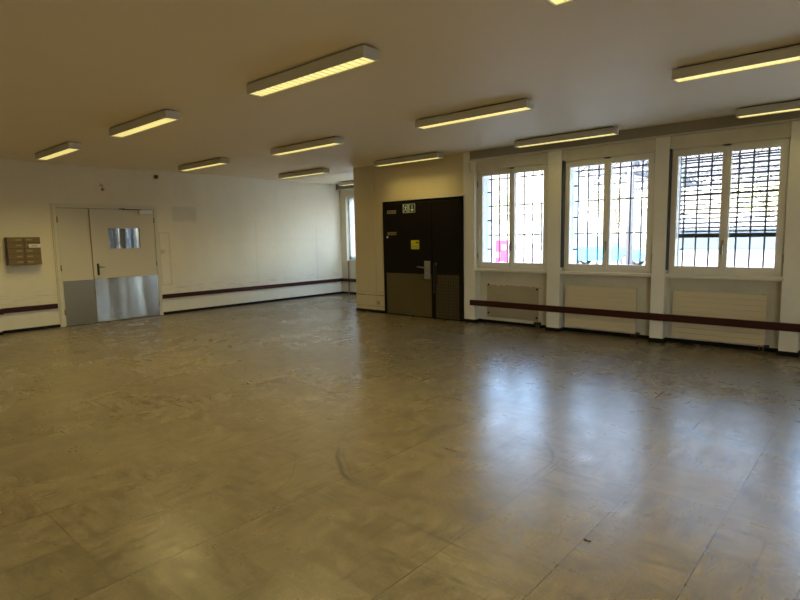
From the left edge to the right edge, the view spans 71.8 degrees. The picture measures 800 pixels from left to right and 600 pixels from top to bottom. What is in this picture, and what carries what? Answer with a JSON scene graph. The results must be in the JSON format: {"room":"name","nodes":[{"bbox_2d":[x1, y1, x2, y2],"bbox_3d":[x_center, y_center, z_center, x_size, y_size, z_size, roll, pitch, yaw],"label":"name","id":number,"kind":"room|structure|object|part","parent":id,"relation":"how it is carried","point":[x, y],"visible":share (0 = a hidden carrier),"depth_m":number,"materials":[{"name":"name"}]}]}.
{"room":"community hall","nodes":[
{"label":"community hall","id":0,"kind":"room"},
{"bbox_2d":[0,159,342,330],"bbox_3d":[-5.223,-1.050,10.457,0.300,2.800,11.600,5,9,41],"label":"wall","id":1,"kind":"structure","parent":0,"point":[215,232],"depth_m":11.39,"materials":[{"name":"paint"}]},
{"bbox_2d":[4,237,41,265],"bbox_3d":[-6.174,-0.802,9.062,0.148,0.450,0.470,5,9,41],"label":"letterbox","id":2,"kind":"object","parent":1,"relation":"attached to","point":[18,250],"visible":1,"depth_m":9.00,"materials":[{"name":"brown"}]},
{"bbox_2d":[0,304,57,314],"bbox_3d":[-7.255,0.310,7.937,0.155,0.083,4.200,5,9,41],"label":"rail","id":3,"kind":"object","parent":1,"relation":"attached to","point":[47,306],"visible":1,"depth_m":9.19,"materials":[{"name":"red wood"}]},
{"bbox_2d":[49,203,163,326],"bbox_3d":[-5.288,-0.674,10.130,0.120,2.130,1.815,5,9,41],"label":"door","id":4,"kind":"structure","parent":1,"relation":"in","point":[107,256],"depth_m":10.05,"materials":[{"name":"beige paint"}]},
{"bbox_3d":[-5.659,0.036,9.789,0.004,0.770,0.495,5,9,41],"label":"kick plate","id":5,"kind":"part","parent":4,"relation":"part of","materials":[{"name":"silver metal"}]},
{"bbox_3d":[-5.133,-1.148,10.290,0.006,0.380,0.570,5,9,41],"label":"pane","id":6,"kind":"part","parent":4,"relation":"part of","materials":[{"name":"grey glass"}]},
{"bbox_3d":[-5.102,-0.049,10.397,0.004,0.780,1.133,5,9,41],"label":"kick plate","id":7,"kind":"part","parent":4,"relation":"part of","materials":[{"name":"silver metal"}]},
{"bbox_2d":[0,291,342,334],"bbox_3d":[-5.069,0.334,10.434,0.132,0.050,10.900,5,9,41],"label":"baseboard","id":8,"kind":"structure","parent":1,"relation":"attached to","point":[324,294],"depth_m":11.65,"materials":[{"name":"black plastic"}]},
{"bbox_2d":[162,278,355,298],"bbox_3d":[-2.083,-0.212,11.770,2.769,0.081,4.770,5,9,41],"label":"rail","id":9,"kind":"object","parent":1,"relation":"attached to","point":[196,293],"visible":0.73,"depth_m":12.41,"materials":[{"name":"red wood"}]},
{"bbox_2d":[340,189,355,291],"bbox_3d":[-0.357,-1.500,13.596,2.779,2.800,0.400,5,9,41],"label":"wall","id":10,"kind":"structure","parent":0,"point":[344,205],"depth_m":14.25,"materials":[{"name":"paint"}]},
{"bbox_2d":[336,184,353,190],"bbox_3d":[-0.557,-2.792,13.248,2.779,0.148,0.130,5,9,41],"label":"pelmet","id":11,"kind":"structure","parent":10,"relation":"attached to","point":[349,187],"depth_m":13.92,"materials":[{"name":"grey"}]},
{"bbox_2d":[348,261,349,293],"bbox_3d":[-1.323,-0.576,14.286,0.030,0.840,0.030,-4,7,-26],"label":"pipe","id":12,"kind":"object","parent":10,"relation":"attached to","point":[348,261],"visible":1,"depth_m":14.28,"materials":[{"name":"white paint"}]},
{"bbox_2d":[346,197,355,260],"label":"window","id":13,"kind":"structure","parent":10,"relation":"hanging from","point":[351,199],"depth_m":14.12,"materials":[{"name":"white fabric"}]},
{"bbox_2d":[0,293,799,599],"bbox_3d":[-0.208,0.880,6.230,13.829,0.250,11.600,5,9,41],"label":"floor","id":14,"kind":"structure","parent":0,"point":[318,447],"depth_m":3.58,"materials":[{"name":"tile"}]},
{"bbox_2d":[534,322,540,328],"bbox_3d":[2.120,0.393,8.557,0.100,0.101,0.081,5,9,41],"label":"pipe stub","id":15,"kind":"object","parent":14,"relation":"on","point":[535,323],"visible":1,"depth_m":8.54,"materials":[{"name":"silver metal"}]},
{"bbox_2d":[0,0,799,184],"bbox_3d":[-0.264,-2.224,5.872,13.829,0.400,11.600,5,9,41],"label":"ceiling","id":16,"kind":"structure","parent":0,"point":[77,71],"depth_m":4.56,"materials":[{"name":"paint"}]},
{"bbox_2d":[35,142,81,160],"bbox_3d":[-4.904,-2.123,7.902,1.438,0.096,0.161,5,9,41],"label":"ceiling lamp","id":17,"kind":"object","parent":16,"relation":"attached to","point":[69,147],"visible":1,"depth_m":7.75,"materials":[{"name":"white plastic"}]},
{"bbox_2d":[40,149,76,159],"bbox_3d":[-4.903,-2.089,7.905,1.406,0.004,0.135,5,9,41],"label":"diffuser","id":18,"kind":"object","parent":17,"relation":"attached to","point":[55,153],"depth_m":7.89,"materials":[{"name":"beige plastic"}]},
{"bbox_2d":[109,109,179,137],"bbox_3d":[-2.879,-1.960,6.168,1.438,0.096,0.161,5,9,41],"label":"ceiling lamp","id":19,"kind":"object","parent":16,"relation":"attached to","point":[166,116],"visible":1,"depth_m":6.03,"materials":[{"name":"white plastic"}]},
{"bbox_2d":[113,118,175,136],"bbox_3d":[-2.878,-1.927,6.172,1.406,0.004,0.135,5,9,41],"label":"diffuser","id":20,"kind":"object","parent":19,"relation":"attached to","point":[150,123],"depth_m":6.12,"materials":[{"name":"beige plastic"}]},
{"bbox_2d":[178,157,228,171],"bbox_3d":[-3.418,-2.341,9.564,1.438,0.096,0.161,5,9,41],"label":"ceiling lamp","id":21,"kind":"object","parent":16,"relation":"attached to","point":[217,161],"visible":1,"depth_m":9.44,"materials":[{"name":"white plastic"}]},
{"bbox_2d":[278,168,328,178],"bbox_3d":[-1.964,-2.550,11.147,1.438,0.096,0.161,5,9,41],"label":"ceiling lamp","id":22,"kind":"object","parent":16,"relation":"attached to","point":[319,170],"visible":1,"depth_m":11.04,"materials":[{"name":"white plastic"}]},
{"bbox_2d":[271,136,343,155],"bbox_3d":[-1.345,-2.182,7.854,1.438,0.096,0.161,5,9,41],"label":"ceiling lamp","id":23,"kind":"object","parent":16,"relation":"attached to","point":[330,141],"visible":1,"depth_m":7.74,"materials":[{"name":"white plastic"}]},
{"bbox_2d":[275,143,337,154],"bbox_3d":[-1.345,-2.149,7.858,1.406,0.004,0.135,5,9,41],"label":"diffuser","id":24,"kind":"object","parent":23,"relation":"attached to","point":[311,146],"depth_m":7.83,"materials":[{"name":"beige plastic"}]},
{"bbox_2d":[246,45,378,96],"bbox_3d":[-0.741,-1.793,4.374,1.438,0.096,0.161,5,9,41],"label":"ceiling lamp","id":25,"kind":"object","parent":16,"relation":"attached to","point":[362,55],"visible":1,"depth_m":4.24,"materials":[{"name":"beige metal"}]},
{"bbox_2d":[251,57,372,95],"bbox_3d":[-0.740,-1.759,4.378,1.406,0.004,0.135,5,9,41],"label":"diffuser","id":26,"kind":"object","parent":25,"relation":"attached to","point":[344,64],"depth_m":4.31,"materials":[{"name":"beige plastic"}]},
{"bbox_2d":[339,180,353,185],"bbox_3d":[-0.899,-2.779,12.968,1.438,0.096,0.161,5,9,41],"label":"ceiling lamp","id":27,"kind":"object","parent":16,"relation":"attached to","point":[343,183],"visible":0.43,"depth_m":13.23,"materials":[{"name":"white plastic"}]},
{"bbox_2d":[374,152,443,166],"bbox_3d":[0.119,-2.386,9.389,1.438,0.096,0.161,5,9,41],"label":"ceiling lamp","id":28,"kind":"object","parent":16,"relation":"attached to","point":[434,155],"visible":1,"depth_m":9.28,"materials":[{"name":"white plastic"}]},
{"bbox_2d":[380,158,433,165],"bbox_3d":[0.120,-2.352,9.393,1.406,0.004,0.135,5,9,41],"label":"diffuser","id":29,"kind":"object","parent":28,"relation":"attached to","point":[405,160],"depth_m":9.40,"materials":[{"name":"beige plastic"}]},
{"bbox_2d":[415,99,533,129],"bbox_3d":[0.765,-2.006,5.992,1.438,0.096,0.161,5,9,41],"label":"ceiling lamp","id":30,"kind":"object","parent":16,"relation":"attached to","point":[520,105],"visible":1,"depth_m":5.89,"materials":[{"name":"beige plastic"}]},
{"bbox_2d":[420,107,528,127],"bbox_3d":[0.765,-1.973,5.996,1.406,0.004,0.135,5,9,41],"label":"diffuser","id":31,"kind":"object","parent":30,"relation":"attached to","point":[499,111],"depth_m":5.94,"materials":[{"name":"beige plastic"}]},
{"bbox_2d":[544,0,576,6],"bbox_3d":[1.343,-1.619,2.535,1.438,0.096,0.161,5,9,41],"label":"ceiling lamp","id":32,"kind":"object","parent":16,"relation":"attached to","point":[554,3],"visible":1,"depth_m":3.02,"materials":[{"name":"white plastic"}]},
{"bbox_2d":[550,0,567,3],"bbox_3d":[1.344,-1.585,2.539,1.406,0.004,0.135,5,9,41],"label":"diffuser","id":33,"kind":"object","parent":32,"relation":"attached to","point":[551,1],"depth_m":3.02,"materials":[{"name":"beige plastic"}]},
{"bbox_2d":[514,127,618,147],"bbox_3d":[2.229,-2.210,7.527,1.438,0.096,0.161,5,9,41],"label":"ceiling lamp","id":34,"kind":"object","parent":16,"relation":"attached to","point":[607,131],"visible":1,"depth_m":7.43,"materials":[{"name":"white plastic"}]},
{"bbox_2d":[518,134,613,146],"bbox_3d":[2.230,-2.176,7.531,1.406,0.004,0.135,5,9,41],"label":"diffuser","id":35,"kind":"object","parent":34,"relation":"attached to","point":[578,136],"depth_m":7.52,"materials":[{"name":"beige plastic"}]},
{"bbox_2d":[671,44,799,82],"bbox_3d":[2.838,-1.834,4.163,1.438,0.096,0.161,5,9,41],"label":"ceiling lamp","id":36,"kind":"object","parent":16,"relation":"attached to","point":[788,54],"visible":1,"depth_m":4.29,"materials":[{"name":"beige plastic"}]},
{"bbox_2d":[675,56,799,81],"bbox_3d":[2.838,-1.800,4.167,1.406,0.004,0.135,5,9,41],"label":"diffuser","id":37,"kind":"object","parent":36,"relation":"attached to","point":[768,61],"depth_m":4.32,"materials":[{"name":"beige plastic"}]},
{"bbox_2d":[736,99,799,118],"bbox_3d":[4.302,-2.037,5.697,1.438,0.096,0.161,5,9,41],"label":"ceiling lamp","id":38,"kind":"object","parent":16,"relation":"attached to","point":[793,105],"visible":1,"depth_m":5.93,"materials":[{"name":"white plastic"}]},
{"bbox_2d":[739,108,799,116],"bbox_3d":[4.303,-2.003,5.701,1.406,0.004,0.135,5,9,41],"label":"diffuser","id":39,"kind":"object","parent":38,"relation":"attached to","point":[766,111],"depth_m":5.97,"materials":[{"name":"beige plastic"}]},
{"bbox_2d":[353,120,799,352],"bbox_3d":[3.836,-0.985,8.460,10.355,2.800,2.564,5,9,41],"label":"wall","id":40,"kind":"structure","parent":0,"point":[789,341],"depth_m":9.04,"materials":[{"name":"paint"}]},
{"bbox_2d":[356,308,384,312],"bbox_3d":[0.137,0.101,11.629,0.792,0.050,2.176,5,9,41],"label":"baseboard","id":41,"kind":"structure","parent":40,"relation":"attached to","point":[358,309],"depth_m":10.81,"materials":[{"name":"black plastic"}]},
{"bbox_2d":[383,195,463,321],"bbox_3d":[0.374,-0.738,9.825,1.835,2.122,0.112,5,9,41],"label":"door","id":42,"kind":"structure","parent":40,"relation":"in","point":[423,238],"depth_m":9.76,"materials":[{"name":"black wood"}]},
{"bbox_3d":[0.160,-0.104,10.108,1.075,0.765,0.006,5,9,41],"label":"kick plate","id":43,"kind":"part","parent":42,"relation":"part of","materials":[{"name":"brown metal"}]},
{"bbox_3d":[0.483,-0.530,9.761,0.135,0.320,0.009,5,9,41],"label":"lock plate","id":44,"kind":"part","parent":42,"relation":"part of","materials":[{"name":"silver metal"}]},
{"bbox_3d":[0.610,-0.378,9.642,0.060,0.560,0.049,5,9,41],"label":"pull handle","id":45,"kind":"part","parent":42,"relation":"part of","materials":[{"name":"black plastic"}]},
{"bbox_3d":[0.818,-0.049,9.528,0.503,0.765,0.005,5,9,41],"label":"kick plate","id":46,"kind":"part","parent":42,"relation":"part of","materials":[{"name":"brown metal"}]},
{"bbox_2d":[474,164,547,272],"bbox_3d":[1.754,-1.256,8.676,1.298,1.627,0.177,5,9,41],"label":"window","id":47,"kind":"structure","parent":40,"relation":"in","point":[511,266],"depth_m":8.68,"materials":[{"name":"beige paint"}]},
{"bbox_3d":[1.545,-1.301,8.903,0.611,1.528,0.078,5,9,41],"label":"sash","id":48,"kind":"part","parent":47,"relation":"part of","materials":[{"name":"beige paint"}]},
{"bbox_3d":[1.754,-0.467,8.750,1.298,0.044,0.132,5,9,41],"label":"sill","id":49,"kind":"part","parent":47,"relation":"part of","materials":[{"name":"beige paint"}]},
{"bbox_3d":[1.995,-1.262,8.496,0.633,1.528,0.092,5,9,41],"label":"sash","id":50,"kind":"part","parent":47,"relation":"part of","materials":[{"name":"beige paint"}]},
{"bbox_2d":[559,152,655,276],"bbox_3d":[2.873,-1.165,7.688,1.298,1.632,0.177,5,9,41],"label":"window","id":51,"kind":"structure","parent":40,"relation":"in","point":[606,268],"depth_m":7.70,"materials":[{"name":"beige paint"}]},
{"bbox_3d":[2.664,-1.208,7.916,0.611,1.528,0.078,5,9,41],"label":"sash","id":52,"kind":"part","parent":51,"relation":"part of","materials":[{"name":"beige paint"}]},
{"bbox_3d":[2.872,-0.374,7.762,1.298,0.044,0.132,5,9,41],"label":"sill","id":53,"kind":"part","parent":51,"relation":"part of","materials":[{"name":"beige paint"}]},
{"bbox_3d":[3.114,-1.169,7.509,0.633,1.528,0.092,5,9,41],"label":"sash","id":54,"kind":"part","parent":51,"relation":"part of","materials":[{"name":"beige paint"}]},
{"bbox_3d":[3.324,-1.259,7.244,0.011,1.040,0.011,-4,7,-26],"label":"blind crank rod","id":55,"kind":"part","parent":51,"relation":"part of","materials":[{"name":"beige paint"}]},
{"bbox_2d":[464,318,799,357],"bbox_3d":[4.043,0.576,6.868,7.772,0.054,0.172,5,9,41],"label":"baseboard","id":56,"kind":"structure","parent":40,"relation":"attached to","point":[775,350],"depth_m":7.38,"materials":[{"name":"black plastic"}]},
{"bbox_2d":[476,122,791,170],"bbox_3d":[4.078,-2.037,6.670,7.760,0.310,0.310,5,9,41],"label":"lintel","id":57,"kind":"object","parent":40,"relation":"attached to","point":[781,130],"visible":0.44,"depth_m":7.22,"materials":[{"name":"paint"}]},
{"bbox_2d":[469,111,799,172],"bbox_3d":[3.994,-2.002,6.485,7.637,0.335,0.102,5,9,41],"label":"pelmet","id":58,"kind":"structure","parent":40,"relation":"attached to","point":[726,122],"depth_m":7.08,"materials":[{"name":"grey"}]},
{"bbox_2d":[470,300,799,331],"bbox_3d":[4.023,0.277,6.716,7.615,0.090,0.045,5,9,41],"label":"rail","id":59,"kind":"object","parent":40,"relation":"attached to","point":[791,327],"visible":1,"depth_m":7.31,"materials":[{"name":"red wood"}]},
{"bbox_2d":[663,137,790,280],"bbox_3d":[3.954,-1.075,6.734,1.298,1.632,0.177,5,9,41],"label":"window","id":60,"kind":"structure","parent":40,"relation":"in","point":[722,271],"depth_m":6.72,"materials":[{"name":"beige paint"}]},
{"bbox_3d":[3.745,-1.117,6.962,0.611,1.528,0.078,5,9,41],"label":"sash","id":61,"kind":"part","parent":60,"relation":"part of","materials":[{"name":"beige paint"}]},
{"bbox_3d":[3.934,-0.645,6.752,0.024,0.170,0.054,5,9,41],"label":"handle","id":62,"kind":"part","parent":60,"relation":"part of","materials":[{"name":"silver metal"}]},
{"bbox_3d":[3.954,-0.284,6.808,1.298,0.044,0.132,5,9,41],"label":"sill","id":63,"kind":"part","parent":60,"relation":"part of","materials":[{"name":"beige paint"}]},
{"bbox_2d":[677,149,780,265],"bbox_3d":[4.045,-1.119,6.833,1.090,1.530,0.070,5,9,41],"label":"blind","id":64,"kind":"object","parent":60,"relation":"attached to","point":[766,234],"visible":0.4,"depth_m":6.80,"materials":[{"name":"grey paint"}]},
{"bbox_3d":[3.643,-1.153,7.188,0.015,1.530,0.060,5,9,41],"label":"guide rail","id":65,"kind":"part","parent":64,"relation":"part of","materials":[{"name":"silver metal"}]},
{"bbox_3d":[4.051,-0.805,6.869,1.070,0.053,0.070,5,9,41],"label":"rail","id":66,"kind":"part","parent":64,"relation":"part of","materials":[{"name":"black plastic"}]},
{"bbox_3d":[4.196,-1.079,6.555,0.633,1.528,0.092,5,9,41],"label":"sash","id":67,"kind":"part","parent":60,"relation":"part of","materials":[{"name":"beige paint"}]},
{"bbox_3d":[4.405,-1.169,6.290,0.011,1.040,0.011,-4,7,-26],"label":"blind crank rod","id":68,"kind":"part","parent":60,"relation":"part of","materials":[{"name":"beige paint"}]},
{"bbox_2d":[480,157,799,349],"bbox_3d":[4.163,-0.655,6.897,7.760,2.490,0.290,5,9,41],"label":"wall","id":69,"kind":"structure","parent":0,"point":[512,287],"depth_m":8.15,"materials":[{"name":"paint"}]},
{"bbox_2d":[488,174,508,261],"bbox_3d":[1.629,-1.328,9.054,0.379,1.395,0.062,5,9,41],"label":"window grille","id":70,"kind":"object","parent":69,"relation":"in","point":[499,178],"depth_m":9.06,"materials":[{"name":"metal"}]},
{"bbox_2d":[517,171,543,262],"bbox_3d":[2.055,-1.287,8.678,0.447,1.395,0.062,5,9,41],"label":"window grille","id":71,"kind":"object","parent":69,"relation":"in","point":[524,204],"depth_m":8.66,"materials":[{"name":"metal"}]},
{"bbox_2d":[573,165,603,263],"bbox_3d":[2.758,-1.231,8.058,0.436,1.399,0.062,5,9,41],"label":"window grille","id":72,"kind":"object","parent":69,"relation":"in","point":[599,168],"depth_m":8.07,"materials":[{"name":"metal"}]},
{"bbox_2d":[565,285,639,338],"bbox_3d":[2.885,0.157,7.892,1.065,0.695,0.104,5,9,41],"label":"radiator","id":73,"kind":"object","parent":69,"relation":"attached to","point":[606,298],"visible":0.79,"depth_m":7.83,"materials":[{"name":"beige metal"}]},
{"bbox_2d":[611,161,647,264],"bbox_3d":[3.189,-1.192,7.678,0.463,1.400,0.062,5,9,41],"label":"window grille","id":74,"kind":"object","parent":69,"relation":"in","point":[619,198],"depth_m":7.68,"materials":[{"name":"metal"}]},
{"bbox_2d":[672,290,768,351],"bbox_3d":[3.997,0.249,6.911,1.075,0.695,0.104,5,9,41],"label":"radiator","id":75,"kind":"object","parent":69,"relation":"attached to","point":[753,307],"visible":0.78,"depth_m":6.85,"materials":[{"name":"beige metal"}]},
{"bbox_2d":[680,148,780,266],"bbox_3d":[4.094,-1.120,6.879,1.147,1.560,0.062,5,9,41],"label":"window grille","id":76,"kind":"object","parent":69,"relation":"in","point":[770,152],"visible":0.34,"depth_m":6.87,"materials":[{"name":"black metal"}]},
{"label":"outside","id":77,"kind":"structure","parent":0,"visible":0},
{"bbox_2d":[492,257,644,264],"bbox_3d":[18.413,-2.583,35.764,100.000,0.300,61.992,5,9,41],"label":"ground","id":78,"kind":"structure","parent":77,"point":[518,260],"depth_m":34.57,"materials":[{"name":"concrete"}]},
{"bbox_2d":[496,240,506,261],"bbox_3d":[3.816,-1.484,20.667,0.530,1.500,0.083,5,9,41],"label":"poster","id":79,"kind":"object","parent":78,"relation":"on","point":[503,243],"visible":0.51,"depth_m":20.59,"materials":[{"name":"pink paper"}]},
{"bbox_3d":[3.784,-1.720,20.616,0.380,0.680,0.010,5,9,41],"label":"white panel","id":80,"kind":"part","parent":79,"relation":"part of","materials":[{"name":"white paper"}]},
{"bbox_2d":[492,178,517,260],"bbox_3d":[6.172,-5.181,35.568,2.821,5.350,2.859,5,9,41],"label":"tree","id":81,"kind":"object","parent":78,"relation":"on","point":[495,191],"visible":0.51,"depth_m":35.16,"materials":[{"name":"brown plant"}]},
{"bbox_3d":[6.150,-6.348,35.434,2.821,2.998,2.859,5,9,41],"label":"crown","id":82,"kind":"part","parent":81,"relation":"part of","materials":[{"name":"beige plant"}]},
{"bbox_2d":[578,236,645,264],"bbox_3d":[10.605,-2.531,28.594,4.270,1.520,1.740,5,9,41],"label":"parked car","id":83,"kind":"object","parent":78,"relation":"on","point":[592,241],"visible":0.55,"depth_m":27.98,"materials":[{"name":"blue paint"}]},
{"bbox_2d":[589,175,643,261],"bbox_3d":[12.286,-4.634,31.520,2.979,4.969,3.022,5,9,41],"label":"tree","id":84,"kind":"object","parent":78,"relation":"on","point":[615,210],"visible":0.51,"depth_m":31.21,"materials":[{"name":"brown plant"}]},
{"bbox_3d":[12.266,-5.719,31.395,2.979,2.785,3.022,5,9,41],"label":"crown","id":85,"kind":"part","parent":84,"relation":"part of","materials":[{"name":"beige plant"}]},
{"bbox_2d":[492,168,777,257],"bbox_3d":[15.981,-8.367,38.519,60.800,10.650,9.000,5,9,41],"label":"building","id":86,"kind":"structure","parent":78,"relation":"on","point":[583,181],"depth_m":36.67,"materials":[{"name":"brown tile"}]},
{"bbox_2d":[492,223,493,243],"bbox_3d":[6.860,-5.013,41.658,0.500,1.600,0.050,5,9,41],"label":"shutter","id":87,"kind":"object","parent":86,"relation":"hanging from","point":[492,223],"depth_m":41.51,"materials":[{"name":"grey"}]},
{"bbox_3d":[7.469,-7.888,40.730,1.040,1.600,0.020,5,9,41],"label":"pane","id":88,"kind":"part","parent":86,"relation":"part of","materials":[{"name":"clear glass"}]},
{"bbox_3d":[7.522,-4.957,41.067,1.040,1.500,0.020,5,9,41],"label":"pane","id":89,"kind":"part","parent":86,"relation":"part of","materials":[{"name":"clear glass"}]},
{"bbox_2d":[526,178,531,202],"bbox_3d":[9.201,-7.744,39.208,0.500,1.700,0.050,5,9,41],"label":"window pane","id":90,"kind":"object","parent":86,"relation":"hanging from","point":[528,180],"depth_m":39.22,"materials":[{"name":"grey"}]},
{"bbox_2d":[526,221,531,243],"bbox_3d":[9.254,-4.814,39.545,0.500,1.600,0.050,5,9,41],"label":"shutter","id":91,"kind":"object","parent":86,"relation":"hanging from","point":[528,223],"depth_m":39.54,"materials":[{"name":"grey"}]},
{"bbox_3d":[9.917,-4.758,38.954,1.040,1.500,0.020,5,9,41],"label":"pane","id":92,"kind":"part","parent":86,"relation":"part of","materials":[{"name":"clear glass"}]},
{"bbox_3d":[9.864,-7.688,38.616,1.040,1.600,0.020,5,9,41],"label":"pane","id":93,"kind":"part","parent":86,"relation":"part of","materials":[{"name":"clear glass"}]},
{"bbox_3d":[12.312,-4.558,36.840,1.040,1.500,0.020,5,9,41],"label":"pane","id":94,"kind":"part","parent":86,"relation":"part of","materials":[{"name":"clear glass"}]},
{"bbox_3d":[12.258,-7.489,36.503,1.040,1.600,0.020,5,9,41],"label":"pane","id":95,"kind":"part","parent":86,"relation":"part of","materials":[{"name":"clear glass"}]},
{"bbox_2d":[594,219,601,235],"bbox_3d":[12.981,-4.503,36.256,0.500,1.600,0.050,5,9,41],"label":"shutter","id":96,"kind":"object","parent":86,"relation":"hanging from","point":[595,220],"depth_m":36.21,"materials":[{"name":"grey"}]},
{"bbox_2d":[595,176,602,198],"bbox_3d":[12.928,-7.434,35.919,0.500,1.700,0.050,5,9,41],"label":"window pane","id":97,"kind":"object","parent":86,"relation":"hanging from","point":[601,177],"depth_m":35.90,"materials":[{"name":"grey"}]},
{"bbox_2d":[619,218,623,239],"bbox_3d":[14.044,-4.415,35.319,0.500,1.600,0.050,5,9,41],"label":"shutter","id":98,"kind":"object","parent":86,"relation":"hanging from","point":[621,236],"depth_m":35.20,"materials":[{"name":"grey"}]},
{"bbox_3d":[14.706,-4.359,34.727,1.040,1.500,0.020,5,9,41],"label":"pane","id":99,"kind":"part","parent":86,"relation":"part of","materials":[{"name":"clear glass"}]},
{"bbox_3d":[14.653,-7.289,34.390,1.040,1.600,0.020,5,9,41],"label":"pane","id":100,"kind":"part","parent":86,"relation":"part of","materials":[{"name":"clear glass"}]},
{"bbox_2d":[644,217,646,242],"bbox_3d":[15.376,-4.304,34.143,0.500,1.600,0.050,5,9,41],"label":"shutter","id":101,"kind":"object","parent":86,"relation":"hanging from","point":[645,218],"depth_m":34.27,"materials":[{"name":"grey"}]},
{"bbox_3d":[17.048,-7.089,32.276,1.040,1.600,0.020,5,9,41],"label":"pane","id":102,"kind":"part","parent":86,"relation":"part of","materials":[{"name":"clear glass"}]},
{"bbox_2d":[702,215,711,219],"bbox_3d":[17.770,-4.104,32.030,0.500,1.600,0.050,5,9,41],"label":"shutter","id":103,"kind":"object","parent":86,"relation":"hanging from","point":[703,216],"depth_m":31.98,"materials":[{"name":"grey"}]},
{"bbox_2d":[703,170,712,192],"bbox_3d":[17.717,-7.034,31.692,0.500,1.700,0.050,5,9,41],"label":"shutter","id":104,"kind":"object","parent":86,"relation":"hanging from","point":[704,187],"depth_m":31.78,"materials":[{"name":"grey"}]},
{"bbox_2d":[730,214,740,218],"bbox_3d":[18.833,-4.016,31.092,0.500,1.600,0.050,5,9,41],"label":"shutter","id":105,"kind":"object","parent":86,"relation":"hanging from","point":[731,215],"depth_m":31.03,"materials":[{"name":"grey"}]},
{"bbox_3d":[19.496,-3.959,30.501,1.040,1.500,0.020,5,9,41],"label":"pane","id":106,"kind":"part","parent":86,"relation":"part of","materials":[{"name":"clear glass"}]},
{"bbox_3d":[19.442,-6.890,30.163,1.040,1.600,0.020,5,9,41],"label":"pane","id":107,"kind":"part","parent":86,"relation":"part of","materials":[{"name":"clear glass"}]},
{"bbox_2d":[579,147,780,264],"bbox_3d":[6.361,-1.422,11.980,4.720,3.270,4.745,5,9,41],"label":"canopy","id":108,"kind":"object","parent":78,"relation":"on","point":[636,171],"visible":0.39,"depth_m":11.03,"materials":[{"name":"grey metal"}]},
{"bbox_3d":[4.437,-1.204,10.699,0.240,3.200,0.240,5,9,41],"label":"post","id":109,"kind":"part","parent":108,"relation":"part of","materials":[{"name":"grey metal"}]},
{"bbox_2d":[680,218,776,267],"bbox_3d":[9.635,-1.199,15.083,4.750,2.000,1.740,5,9,41],"label":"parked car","id":110,"kind":"object","parent":78,"relation":"on","point":[756,249],"visible":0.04,"depth_m":14.62,"materials":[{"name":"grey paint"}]},
{"bbox_2d":[731,172,778,217],"bbox_3d":[17.721,-4.456,26.663,3.660,5.528,3.554,5,9,41],"label":"tree","id":111,"kind":"object","parent":78,"relation":"on","point":[744,175],"visible":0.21,"depth_m":26.56,"materials":[{"name":"brown plant"}]}
]}

